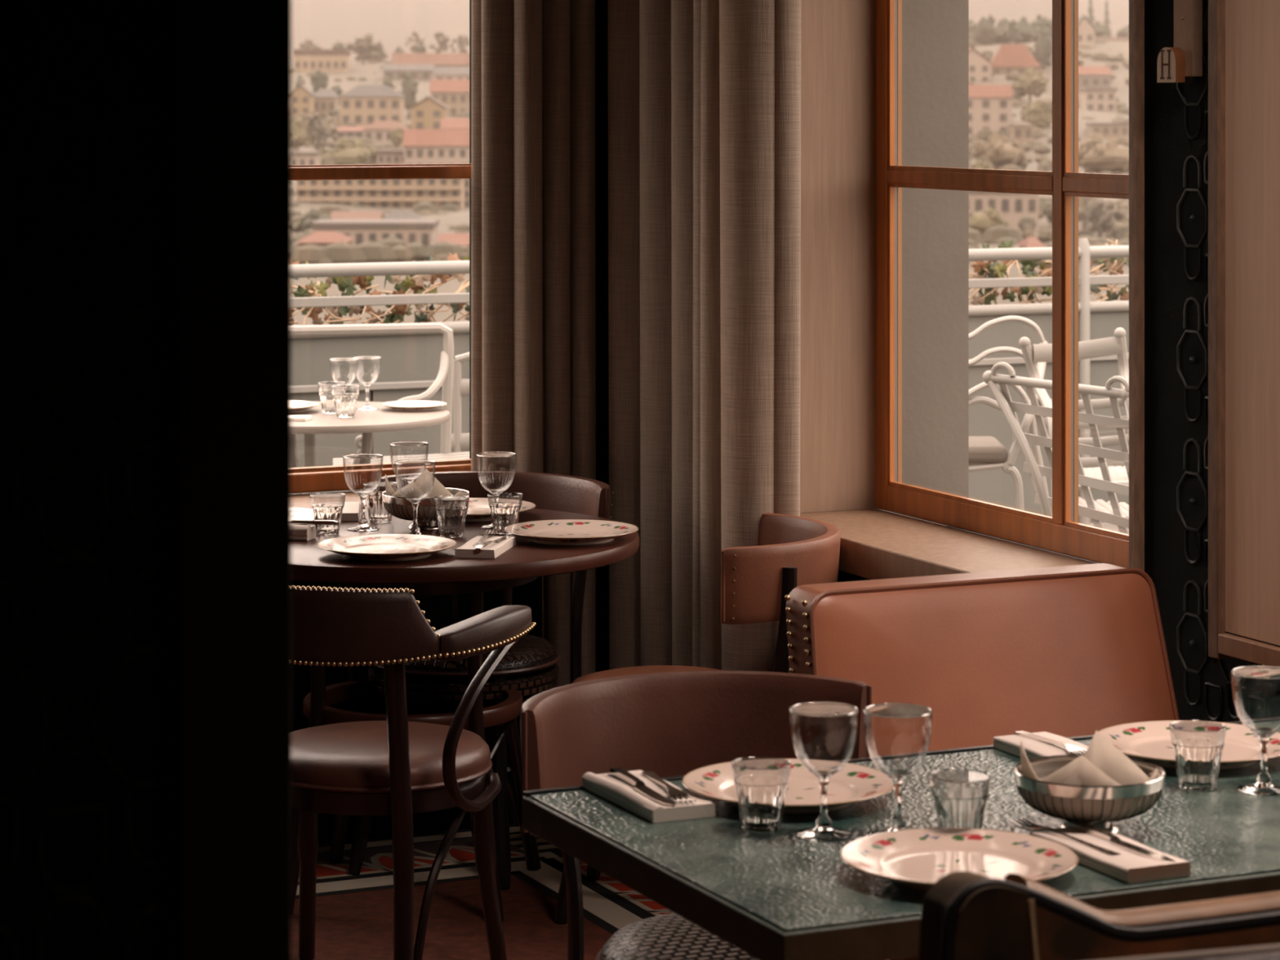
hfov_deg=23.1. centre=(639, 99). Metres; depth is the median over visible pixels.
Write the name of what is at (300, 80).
tree
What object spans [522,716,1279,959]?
stone table
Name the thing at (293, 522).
table knife
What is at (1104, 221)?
tree
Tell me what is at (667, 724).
dining chair
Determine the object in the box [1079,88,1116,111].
house
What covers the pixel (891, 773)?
bowl
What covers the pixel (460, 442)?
chair
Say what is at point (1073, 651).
upholstered bench
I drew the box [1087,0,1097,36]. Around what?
tree
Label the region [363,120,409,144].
house
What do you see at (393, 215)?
house
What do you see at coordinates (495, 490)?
bowl
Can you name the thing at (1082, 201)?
house
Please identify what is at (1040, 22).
tree
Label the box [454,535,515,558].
folded napkin
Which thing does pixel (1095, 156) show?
tree
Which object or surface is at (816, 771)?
bowl
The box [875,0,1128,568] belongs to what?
window
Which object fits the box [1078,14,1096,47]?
house
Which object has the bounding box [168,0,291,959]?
trim
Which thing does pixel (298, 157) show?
house
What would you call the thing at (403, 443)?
wine glass
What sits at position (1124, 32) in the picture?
tree
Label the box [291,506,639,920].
round table
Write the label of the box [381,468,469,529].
bread basket
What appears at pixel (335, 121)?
tree
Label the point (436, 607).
wall
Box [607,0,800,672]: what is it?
curtain
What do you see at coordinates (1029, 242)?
house
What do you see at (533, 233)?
curtain
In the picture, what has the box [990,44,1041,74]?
house
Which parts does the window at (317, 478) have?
rail, rail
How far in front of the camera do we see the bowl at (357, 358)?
9.41 m
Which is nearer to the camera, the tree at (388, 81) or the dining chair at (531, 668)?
the dining chair at (531, 668)
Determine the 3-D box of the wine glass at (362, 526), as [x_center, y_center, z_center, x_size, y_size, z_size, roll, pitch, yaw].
[-0.587,0.831,6.640,0.086,0.156,0.086,0,0,0]
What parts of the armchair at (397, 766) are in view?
leg, backrest, seat rail, seat, leg, armrest, leg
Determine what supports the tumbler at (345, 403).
on the garden table at (384, 419)
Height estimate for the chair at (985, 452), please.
0.756 m
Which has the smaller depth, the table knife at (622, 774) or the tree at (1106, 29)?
the table knife at (622, 774)
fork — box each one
[472,529,497,546]
[641,771,696,802]
[1008,817,1120,856]
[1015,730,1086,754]
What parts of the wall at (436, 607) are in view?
sill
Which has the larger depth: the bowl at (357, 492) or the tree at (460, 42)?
the tree at (460, 42)
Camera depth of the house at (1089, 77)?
829.57 m
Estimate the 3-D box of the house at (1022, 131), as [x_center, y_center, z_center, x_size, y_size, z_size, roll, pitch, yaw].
[81.757,10.183,672.776,4.966,11.266,9.700,0,0,0]
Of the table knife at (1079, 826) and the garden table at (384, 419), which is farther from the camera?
the garden table at (384, 419)
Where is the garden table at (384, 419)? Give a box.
[291,401,450,494]
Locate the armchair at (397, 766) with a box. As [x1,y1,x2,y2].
[291,585,536,959]
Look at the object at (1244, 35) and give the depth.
5.08 m
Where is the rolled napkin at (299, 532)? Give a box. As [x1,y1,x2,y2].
[291,524,315,541]
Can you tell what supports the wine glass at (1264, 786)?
on the stone table at (780, 894)
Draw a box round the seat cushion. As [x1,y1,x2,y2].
[968,435,1007,463]
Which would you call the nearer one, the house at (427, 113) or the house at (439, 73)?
the house at (427, 113)
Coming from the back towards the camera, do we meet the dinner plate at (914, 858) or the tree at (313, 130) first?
the tree at (313, 130)
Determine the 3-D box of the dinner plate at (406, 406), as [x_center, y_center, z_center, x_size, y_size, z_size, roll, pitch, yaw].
[-0.680,0.921,9.420,0.200,0.016,0.200,0,0,25]
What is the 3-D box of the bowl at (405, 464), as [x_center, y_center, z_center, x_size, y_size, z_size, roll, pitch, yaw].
[-0.468,0.794,6.525,0.085,0.081,0.085,0,0,0]
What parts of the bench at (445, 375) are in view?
leg, armrest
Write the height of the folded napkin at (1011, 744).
0.017 m
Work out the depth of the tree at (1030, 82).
796.82 m
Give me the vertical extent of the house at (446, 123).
10.922 m
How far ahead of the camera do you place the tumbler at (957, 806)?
3.82 m
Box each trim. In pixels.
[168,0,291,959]
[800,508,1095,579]
[1128,0,1144,571]
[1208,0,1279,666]
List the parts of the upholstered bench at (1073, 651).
seat, backrest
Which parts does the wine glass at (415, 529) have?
stem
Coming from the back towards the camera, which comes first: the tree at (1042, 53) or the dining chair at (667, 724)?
the tree at (1042, 53)
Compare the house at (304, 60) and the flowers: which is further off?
the house at (304, 60)
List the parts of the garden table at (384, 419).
leg, leg, leg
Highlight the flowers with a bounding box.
[291,238,1128,324]
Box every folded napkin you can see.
[291,415,312,421]
[326,502,360,520]
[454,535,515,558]
[581,769,715,822]
[993,731,1088,759]
[1030,824,1191,884]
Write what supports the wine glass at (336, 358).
on the garden table at (384, 419)
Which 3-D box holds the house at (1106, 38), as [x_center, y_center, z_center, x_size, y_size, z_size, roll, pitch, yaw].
[140.691,-11.398,931.914,16.091,14.696,9.700,0,0,0]
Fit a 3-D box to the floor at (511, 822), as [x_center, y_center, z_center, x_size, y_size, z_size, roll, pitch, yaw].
[-0.578,1.740,2.017,6.620,0.140,10.150,0,0,-24]
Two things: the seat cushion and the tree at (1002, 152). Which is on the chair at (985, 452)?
the seat cushion
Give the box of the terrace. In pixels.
[1089,522,1128,534]
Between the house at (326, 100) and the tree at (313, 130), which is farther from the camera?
the house at (326, 100)
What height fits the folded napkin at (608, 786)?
0.024 m
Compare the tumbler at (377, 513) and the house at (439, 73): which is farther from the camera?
the house at (439, 73)
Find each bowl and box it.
[342,457,382,494]
[353,358,381,384]
[395,462,435,501]
[475,455,515,492]
[789,711,857,775]
[863,712,932,777]
[1231,672,1279,734]
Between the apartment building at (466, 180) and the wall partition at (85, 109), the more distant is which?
the apartment building at (466, 180)
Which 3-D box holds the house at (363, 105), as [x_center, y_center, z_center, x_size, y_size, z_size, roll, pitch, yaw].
[-61.356,4.791,718.293,14.672,16.568,9.700,0,0,0]
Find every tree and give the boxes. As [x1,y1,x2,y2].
[291,115,311,151]
[294,75,306,87]
[297,208,332,231]
[299,38,321,48]
[303,110,337,149]
[309,69,328,93]
[315,146,333,164]
[324,116,345,140]
[328,137,377,164]
[331,84,342,106]
[332,40,345,48]
[345,33,375,64]
[368,40,387,62]
[382,75,394,88]
[390,127,403,149]
[393,45,404,53]
[398,71,418,119]
[405,31,424,53]
[414,40,426,53]
[428,31,453,53]
[452,34,469,53]
[968,19,980,44]
[968,206,1008,234]
[970,159,993,168]
[973,131,1026,169]
[975,14,999,44]
[994,17,1013,43]
[1005,16,1039,44]
[1012,66,1047,102]
[1019,99,1052,128]
[1030,26,1052,68]
[1031,14,1052,39]
[1078,132,1128,173]
[1078,197,1125,239]
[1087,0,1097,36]
[1094,20,1111,36]
[1101,0,1111,36]
[1115,25,1128,36]
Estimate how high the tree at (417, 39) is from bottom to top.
11.753 m
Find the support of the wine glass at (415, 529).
on the round table at (440, 573)
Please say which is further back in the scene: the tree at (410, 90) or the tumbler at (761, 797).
the tree at (410, 90)
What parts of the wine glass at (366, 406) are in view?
stem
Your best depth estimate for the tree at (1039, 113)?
701.47 m
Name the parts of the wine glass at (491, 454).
stem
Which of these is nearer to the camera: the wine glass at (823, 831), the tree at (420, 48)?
the wine glass at (823, 831)
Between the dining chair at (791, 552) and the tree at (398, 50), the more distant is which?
the tree at (398, 50)
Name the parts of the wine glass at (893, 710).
stem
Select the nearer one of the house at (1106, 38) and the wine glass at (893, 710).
the wine glass at (893, 710)
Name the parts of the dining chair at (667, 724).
leg, seat, backrest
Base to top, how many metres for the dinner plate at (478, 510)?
0.023 m
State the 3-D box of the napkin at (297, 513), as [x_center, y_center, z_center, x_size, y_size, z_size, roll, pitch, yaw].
[-0.800,0.898,6.690,0.278,0.023,0.278,0,0,-42]
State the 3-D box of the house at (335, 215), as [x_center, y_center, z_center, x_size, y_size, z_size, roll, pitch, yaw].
[-35.839,18.722,397.603,6.471,9.175,9.700,0,0,0]
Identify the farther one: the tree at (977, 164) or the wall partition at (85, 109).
the tree at (977, 164)
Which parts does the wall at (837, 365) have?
reveal panel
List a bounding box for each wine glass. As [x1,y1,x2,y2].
[328,357,358,392]
[342,453,383,531]
[353,355,381,410]
[389,440,428,484]
[394,459,435,535]
[475,451,516,528]
[789,702,858,840]
[862,702,932,835]
[1231,666,1279,795]
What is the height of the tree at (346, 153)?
10.587 m
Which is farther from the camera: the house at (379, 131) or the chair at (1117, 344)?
the house at (379, 131)
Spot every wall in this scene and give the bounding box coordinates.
[291,0,608,840]
[800,0,1279,722]
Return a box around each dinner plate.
[291,400,319,413]
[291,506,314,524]
[317,533,457,561]
[380,400,447,411]
[465,497,536,521]
[504,519,638,545]
[681,758,893,813]
[840,827,1078,890]
[1097,720,1279,769]
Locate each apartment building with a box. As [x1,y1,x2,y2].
[295,178,464,209]
[464,178,469,206]
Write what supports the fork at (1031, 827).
on the folded napkin at (1129, 867)
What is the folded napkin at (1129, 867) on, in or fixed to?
on the stone table at (780, 894)
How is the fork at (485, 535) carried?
on the folded napkin at (466, 550)
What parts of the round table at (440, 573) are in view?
leg, leg, leg, leg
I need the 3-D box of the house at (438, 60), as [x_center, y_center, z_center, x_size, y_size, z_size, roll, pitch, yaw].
[-58.270,-7.120,887.948,24.008,12.451,9.700,0,0,0]
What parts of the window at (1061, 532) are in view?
rail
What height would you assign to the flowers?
0.322 m
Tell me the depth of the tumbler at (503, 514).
6.55 m
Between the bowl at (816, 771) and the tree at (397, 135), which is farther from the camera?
the tree at (397, 135)
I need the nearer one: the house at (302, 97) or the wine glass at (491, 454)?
the wine glass at (491, 454)
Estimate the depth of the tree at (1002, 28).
960.32 m
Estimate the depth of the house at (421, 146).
564.89 m
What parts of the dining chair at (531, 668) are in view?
leg, leg, seat rail, seat, backrest, leg, leg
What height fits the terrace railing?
1.090 m
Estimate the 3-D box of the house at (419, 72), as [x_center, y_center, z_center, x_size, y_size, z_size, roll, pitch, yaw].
[-63.666,-4.173,863.121,14.036,11.384,9.700,0,0,0]
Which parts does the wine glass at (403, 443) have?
stem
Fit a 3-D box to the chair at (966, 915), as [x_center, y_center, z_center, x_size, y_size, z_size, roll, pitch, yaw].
[0.556,1.204,3.365,0.808,0.912,0.496,0,0,-25]
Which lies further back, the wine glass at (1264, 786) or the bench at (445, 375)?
the bench at (445, 375)
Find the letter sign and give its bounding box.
[1156,0,1202,82]
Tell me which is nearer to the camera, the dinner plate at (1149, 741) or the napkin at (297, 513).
the dinner plate at (1149, 741)
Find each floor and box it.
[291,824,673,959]
[318,820,514,844]
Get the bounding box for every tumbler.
[310,493,345,535]
[317,382,346,414]
[331,385,359,418]
[363,482,397,523]
[433,495,469,538]
[487,493,522,535]
[731,757,791,832]
[929,769,991,829]
[1168,721,1226,791]
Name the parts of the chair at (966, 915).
rail, backrest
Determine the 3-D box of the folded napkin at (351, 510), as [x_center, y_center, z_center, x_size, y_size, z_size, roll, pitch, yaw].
[-0.652,0.901,6.865,0.075,0.017,0.200,0,0,-4]
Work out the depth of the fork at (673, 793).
4.02 m
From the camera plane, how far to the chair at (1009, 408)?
8.35 m
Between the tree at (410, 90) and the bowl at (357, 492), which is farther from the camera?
the tree at (410, 90)
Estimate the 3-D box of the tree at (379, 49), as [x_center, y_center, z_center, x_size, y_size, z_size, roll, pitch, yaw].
[-76.466,-11.416,909.453,6.590,11.481,4.306,0,0,0]
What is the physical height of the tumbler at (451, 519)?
0.083 m
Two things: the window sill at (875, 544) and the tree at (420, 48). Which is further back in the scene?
the tree at (420, 48)
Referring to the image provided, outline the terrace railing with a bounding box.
[291,238,1128,525]
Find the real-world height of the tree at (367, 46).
13.665 m
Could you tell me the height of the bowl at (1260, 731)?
0.081 m
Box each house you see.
[291,84,315,117]
[291,151,322,164]
[293,48,351,72]
[296,231,355,247]
[311,219,439,246]
[314,88,339,114]
[329,211,386,219]
[336,126,365,141]
[339,84,404,126]
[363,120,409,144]
[376,149,404,164]
[382,64,435,80]
[383,210,422,219]
[391,53,469,66]
[401,128,469,164]
[409,96,449,128]
[429,79,469,115]
[433,66,469,79]
[437,233,469,247]
[440,118,469,128]
[968,47,992,81]
[968,84,1013,136]
[968,191,1038,231]
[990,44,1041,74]
[1008,120,1035,145]
[1016,236,1046,248]
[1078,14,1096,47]
[1078,66,1111,93]
[1078,196,1090,209]
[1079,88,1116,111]
[1084,122,1128,138]
[1094,36,1128,41]
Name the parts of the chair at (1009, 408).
post, post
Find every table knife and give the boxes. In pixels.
[291,520,338,524]
[475,535,511,551]
[609,767,675,805]
[1062,819,1176,862]
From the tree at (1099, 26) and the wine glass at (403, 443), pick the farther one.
the tree at (1099, 26)
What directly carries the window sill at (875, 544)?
attached to the wall at (837, 365)
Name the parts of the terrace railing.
panel, panel, panel, rail, panel rail, rail, joint rail, panel, panel, post, panel, panel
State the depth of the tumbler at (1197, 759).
4.12 m
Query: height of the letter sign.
1.010 m
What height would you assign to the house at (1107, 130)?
10.051 m
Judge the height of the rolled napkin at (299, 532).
0.034 m
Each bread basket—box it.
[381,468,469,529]
[1013,730,1165,833]
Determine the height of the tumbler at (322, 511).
0.083 m
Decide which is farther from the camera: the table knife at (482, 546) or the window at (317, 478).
the window at (317, 478)
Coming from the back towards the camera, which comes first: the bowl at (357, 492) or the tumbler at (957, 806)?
the bowl at (357, 492)
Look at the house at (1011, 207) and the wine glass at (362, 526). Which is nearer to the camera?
the wine glass at (362, 526)
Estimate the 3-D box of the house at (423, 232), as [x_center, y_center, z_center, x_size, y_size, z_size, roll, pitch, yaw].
[-28.067,17.848,333.466,12.859,9.940,9.400,0,0,0]
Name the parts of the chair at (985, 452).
seat rail, armrest, seat rail, leg, cross leg, cross leg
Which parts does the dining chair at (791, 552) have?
leg, leg, seat, backrest, leg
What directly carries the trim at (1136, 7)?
attached to the wall at (837, 365)
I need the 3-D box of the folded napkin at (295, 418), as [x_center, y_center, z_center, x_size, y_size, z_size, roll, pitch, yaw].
[-1.060,0.924,9.120,0.200,0.010,0.070,0,0,10]
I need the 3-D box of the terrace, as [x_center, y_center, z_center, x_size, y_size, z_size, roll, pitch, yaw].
[-0.930,1.785,9.274,18.000,0.350,3.350,0,0,-24]
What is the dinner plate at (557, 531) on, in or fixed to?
on the round table at (440, 573)
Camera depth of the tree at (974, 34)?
946.01 m
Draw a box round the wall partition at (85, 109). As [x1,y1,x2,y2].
[0,0,170,959]
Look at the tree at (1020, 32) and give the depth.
946.01 m
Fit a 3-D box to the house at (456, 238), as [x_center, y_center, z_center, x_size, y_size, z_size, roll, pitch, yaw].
[-18.320,18.149,321.052,4.472,8.953,9.700,0,0,0]
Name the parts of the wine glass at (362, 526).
stem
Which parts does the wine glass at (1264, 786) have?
stem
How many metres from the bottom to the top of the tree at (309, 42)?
9.184 m
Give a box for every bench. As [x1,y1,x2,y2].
[291,322,469,491]
[784,563,1179,959]
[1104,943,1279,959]
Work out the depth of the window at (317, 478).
7.32 m
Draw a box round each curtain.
[471,0,595,692]
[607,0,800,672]
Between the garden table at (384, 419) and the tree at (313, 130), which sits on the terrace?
the garden table at (384, 419)
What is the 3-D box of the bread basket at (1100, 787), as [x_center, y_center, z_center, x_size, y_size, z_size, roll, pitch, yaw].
[0.560,0.846,3.905,0.187,0.128,0.187,0,0,-20]
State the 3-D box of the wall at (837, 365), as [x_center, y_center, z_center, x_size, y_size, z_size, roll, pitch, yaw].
[2.192,0.260,3.279,0.536,2.800,10.150,0,0,-24]
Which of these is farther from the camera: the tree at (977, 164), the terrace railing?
the tree at (977, 164)
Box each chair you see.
[348,471,613,888]
[451,351,469,453]
[520,671,871,959]
[555,512,840,923]
[919,871,1279,959]
[968,315,1051,511]
[982,361,1128,533]
[1018,327,1128,513]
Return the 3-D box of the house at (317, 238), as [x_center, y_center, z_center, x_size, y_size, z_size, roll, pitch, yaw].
[-32.341,17.979,322.500,5.301,8.894,9.700,0,0,0]
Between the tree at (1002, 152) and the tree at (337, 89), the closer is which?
the tree at (1002, 152)
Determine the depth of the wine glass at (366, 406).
9.42 m
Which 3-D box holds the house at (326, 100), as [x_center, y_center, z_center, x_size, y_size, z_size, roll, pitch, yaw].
[-76.580,3.903,763.034,6.349,13.294,9.700,0,0,0]
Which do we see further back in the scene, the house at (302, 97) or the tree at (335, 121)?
the house at (302, 97)
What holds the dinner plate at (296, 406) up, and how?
on the garden table at (384, 419)
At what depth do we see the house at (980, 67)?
842.02 m
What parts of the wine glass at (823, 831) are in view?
stem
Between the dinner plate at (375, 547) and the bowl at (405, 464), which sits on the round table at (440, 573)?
the dinner plate at (375, 547)
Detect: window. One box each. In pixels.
[291,163,471,493]
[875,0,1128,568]
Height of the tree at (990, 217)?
7.429 m
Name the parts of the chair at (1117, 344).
post, seat rail, post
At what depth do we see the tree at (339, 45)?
930.44 m
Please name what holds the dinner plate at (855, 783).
on the stone table at (780, 894)
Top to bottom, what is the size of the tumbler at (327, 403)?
0.093 m
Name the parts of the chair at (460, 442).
leg, seat rail, rail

